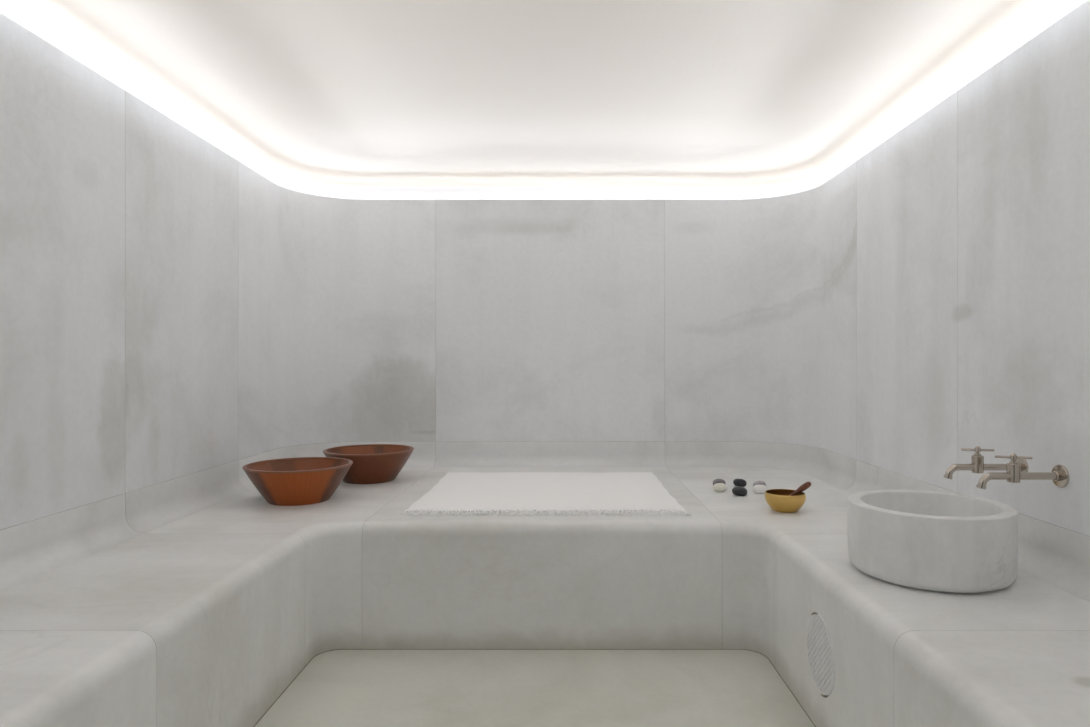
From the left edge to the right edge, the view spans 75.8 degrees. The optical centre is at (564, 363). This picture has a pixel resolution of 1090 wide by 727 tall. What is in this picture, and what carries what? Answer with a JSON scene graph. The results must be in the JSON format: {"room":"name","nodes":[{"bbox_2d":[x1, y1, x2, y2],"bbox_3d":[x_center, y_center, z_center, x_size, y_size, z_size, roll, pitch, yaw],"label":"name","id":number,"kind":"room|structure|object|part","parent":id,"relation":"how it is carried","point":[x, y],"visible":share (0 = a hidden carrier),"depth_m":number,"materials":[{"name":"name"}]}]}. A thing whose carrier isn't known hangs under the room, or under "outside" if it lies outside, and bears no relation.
{"room":"spa","nodes":[
{"label":"spa","id":0,"kind":"room"},
{"bbox_2d":[0,13,237,530],"bbox_3d":[-1.540,-0.241,0.985,0.030,1.422,4.570,0,0,0],"label":"wall","id":1,"kind":"structure","parent":0,"point":[119,221],"depth_m":2.30,"materials":[{"name":"stone"}]},
{"bbox_2d":[0,461,250,590],"bbox_3d":[-1.506,0.529,0.985,0.098,0.158,4.570,0,0,0],"label":"backsplash","id":2,"kind":"structure","parent":1,"relation":"attached to","point":[33,549],"depth_m":2.30,"materials":[{"name":"stone"}]},
{"bbox_2d":[246,459,348,470],"bbox_3d":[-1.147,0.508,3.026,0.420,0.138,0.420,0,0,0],"label":"rim","id":3,"kind":"object","parent":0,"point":[274,464],"depth_m":3.18,"materials":[{"name":"brown wood"}]},
{"bbox_2d":[326,446,410,453],"bbox_3d":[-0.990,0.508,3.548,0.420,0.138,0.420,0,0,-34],"label":"rim","id":4,"kind":"object","parent":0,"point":[341,449],"depth_m":3.71,"materials":[{"name":"brown wood"}]},
{"bbox_2d":[255,650,814,726],"bbox_3d":[-0.080,1.100,1.375,3.090,0.100,5.550,0,0,0],"label":"floor","id":5,"kind":"structure","parent":0,"point":[336,688],"depth_m":2.25,"materials":[{"name":"stone"}]},
{"bbox_2d":[0,467,1089,726],"bbox_3d":[-0.080,0.819,1.380,2.910,0.462,5.360,0,0,0],"label":"bench","id":6,"kind":"object","parent":5,"relation":"on","point":[207,617],"visible":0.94,"depth_m":2.22,"materials":[{"name":"stone"}]},
{"bbox_2d":[242,457,352,505],"bbox_3d":[-1.147,0.509,3.026,0.446,0.157,0.446,0,0,0],"label":"wooden bowl","id":7,"kind":"object","parent":6,"relation":"on","point":[296,481],"visible":1,"depth_m":2.90,"materials":[{"name":"orange wood"}]},
{"bbox_2d":[323,444,413,483],"bbox_3d":[-0.990,0.509,3.548,0.446,0.157,0.446,0,0,-34],"label":"wooden bowl","id":8,"kind":"object","parent":6,"relation":"on","point":[372,463],"visible":0.86,"depth_m":3.42,"materials":[{"name":"brown wood"}]},
{"bbox_2d":[400,472,690,515],"bbox_3d":[-0.074,0.581,3.230,1.130,0.013,1.076,0,0,0],"label":"bath towel","id":9,"kind":"object","parent":6,"relation":"on","point":[552,493],"visible":1,"depth_m":3.11,"materials":[{"name":"fabric"}]},
{"bbox_2d":[713,483,725,491],"bbox_3d":[0.714,0.569,3.222,0.060,0.039,0.050,0,0,0],"label":"pebble","id":10,"kind":"object","parent":6,"relation":"on","point":[718,487],"visible":1,"depth_m":3.20,"materials":[{"name":"beige stone"}]},
{"bbox_2d":[713,479,725,484],"bbox_3d":[0.732,0.566,3.310,0.060,0.045,0.041,0,0,0],"label":"pebble","id":11,"kind":"object","parent":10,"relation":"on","point":[715,481],"visible":0.54,"depth_m":3.30,"materials":[{"name":"grey stone"}]},
{"bbox_2d":[732,487,746,495],"bbox_3d":[0.782,0.569,3.123,0.067,0.039,0.049,0,0,0],"label":"pebble","id":12,"kind":"object","parent":6,"relation":"on","point":[740,491],"visible":1,"depth_m":3.11,"materials":[{"name":"black stone"}]},
{"bbox_2d":[733,479,746,486],"bbox_3d":[0.840,0.569,3.354,0.063,0.039,0.050,0,0,0],"label":"pebble","id":13,"kind":"object","parent":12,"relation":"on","point":[737,482],"visible":1,"depth_m":3.33,"materials":[{"name":"black stone"}]},
{"bbox_2d":[753,485,766,493],"bbox_3d":[0.888,0.569,3.184,0.063,0.038,0.045,0,0,-18],"label":"pebble","id":14,"kind":"object","parent":6,"relation":"on","point":[758,489],"visible":0.98,"depth_m":3.17,"materials":[{"name":"white stone"}]},
{"bbox_2d":[753,481,765,486],"bbox_3d":[0.913,0.567,3.279,0.059,0.042,0.040,0,0,0],"label":"pebble","id":15,"kind":"object","parent":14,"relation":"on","point":[755,482],"visible":0.47,"depth_m":3.27,"materials":[{"name":"grey stone"}]},
{"bbox_2d":[764,489,805,512],"bbox_3d":[0.886,0.552,2.812,0.159,0.073,0.159,0,0,0],"label":"brass bowl","id":16,"kind":"object","parent":6,"relation":"on","point":[779,500],"visible":0.96,"depth_m":2.76,"materials":[{"name":"gold metal"}]},
{"bbox_2d":[789,481,810,495],"bbox_3d":[0.918,0.520,2.812,0.149,0.094,0.034,0,0,0],"label":"wooden spoon","id":17,"kind":"object","parent":16,"relation":"in","point":[803,487],"visible":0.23,"depth_m":2.81,"materials":[{"name":"brown wood"}]},
{"bbox_2d":[806,612,834,697],"bbox_3d":[0.725,0.824,1.990,0.007,0.220,0.220,0,0,0],"label":"vent grille","id":18,"kind":"object","parent":6,"relation":"attached to","point":[820,629],"depth_m":1.98,"materials":[{"name":"grey"}]},
{"bbox_2d":[847,490,1017,592],"bbox_3d":[1.027,0.490,1.975,0.425,0.196,0.425,0,0,0],"label":"basin","id":19,"kind":"object","parent":6,"relation":"on","point":[917,539],"visible":1,"depth_m":1.81,"materials":[{"name":"stone"}]},
{"bbox_2d":[0,0,1086,199],"bbox_3d":[-0.080,-0.981,1.442,3.160,0.228,5.485,0,0,0],"label":"ceiling","id":20,"kind":"structure","parent":0,"point":[343,99],"depth_m":2.67,"materials":[{"name":"paint"}]},
{"bbox_2d":[238,161,856,459],"bbox_3d":[-0.080,-0.241,3.675,2.950,1.422,0.810,0,0,0],"label":"wall","id":21,"kind":"structure","parent":0,"point":[359,320],"depth_m":4.05,"materials":[{"name":"stone"}]},
{"bbox_2d":[238,442,855,489],"bbox_3d":[-0.080,0.529,3.675,2.950,0.158,0.810,0,0,0],"label":"backsplash","id":22,"kind":"structure","parent":21,"relation":"attached to","point":[839,471],"depth_m":4.04,"materials":[{"name":"stone"}]},
{"bbox_2d":[857,0,1089,537],"bbox_3d":[1.380,-0.241,0.985,0.030,1.422,4.570,0,0,0],"label":"wall","id":23,"kind":"structure","parent":0,"point":[973,217],"depth_m":2.26,"materials":[{"name":"stone"}]},
{"bbox_2d":[843,460,1089,601],"bbox_3d":[1.346,0.529,0.985,0.098,0.158,4.570,0,0,0],"label":"backsplash","id":24,"kind":"structure","parent":23,"relation":"attached to","point":[1058,557],"depth_m":1.98,"materials":[{"name":"stone"}]},
{"bbox_2d":[944,446,1027,478],"bbox_3d":[1.249,0.295,2.091,0.232,0.099,0.063,0,0,0],"label":"tap","id":25,"kind":"object","parent":23,"relation":"attached to","point":[977,465],"visible":0.78,"depth_m":2.08,"materials":[{"name":"silver metal"}]},
{"bbox_3d":[1.246,0.319,2.091,0.219,0.042,0.020,0,0,0],"label":"spout","id":26,"kind":"part","parent":25,"relation":"part of","materials":[{"name":"silver metal"}]},
{"bbox_3d":[1.234,0.258,2.091,0.016,0.024,0.016,0,0,0],"label":"handle","id":27,"kind":"part","parent":25,"relation":"part of","materials":[{"name":"silver metal"}]},
{"bbox_2d":[976,453,1068,489],"bbox_3d":[1.249,0.295,1.924,0.232,0.099,0.063,0,0,0],"label":"tap","id":28,"kind":"object","parent":23,"relation":"attached to","point":[1059,474],"visible":1,"depth_m":1.92,"materials":[{"name":"silver metal"}]},
{"bbox_3d":[1.234,0.258,1.924,0.016,0.024,0.016,0,0,0],"label":"handle","id":29,"kind":"part","parent":28,"relation":"part of","materials":[{"name":"silver metal"}]},
{"bbox_3d":[1.246,0.319,1.924,0.219,0.042,0.020,0,0,0],"label":"spout","id":30,"kind":"part","parent":28,"relation":"part of","materials":[{"name":"silver metal"}]}
]}

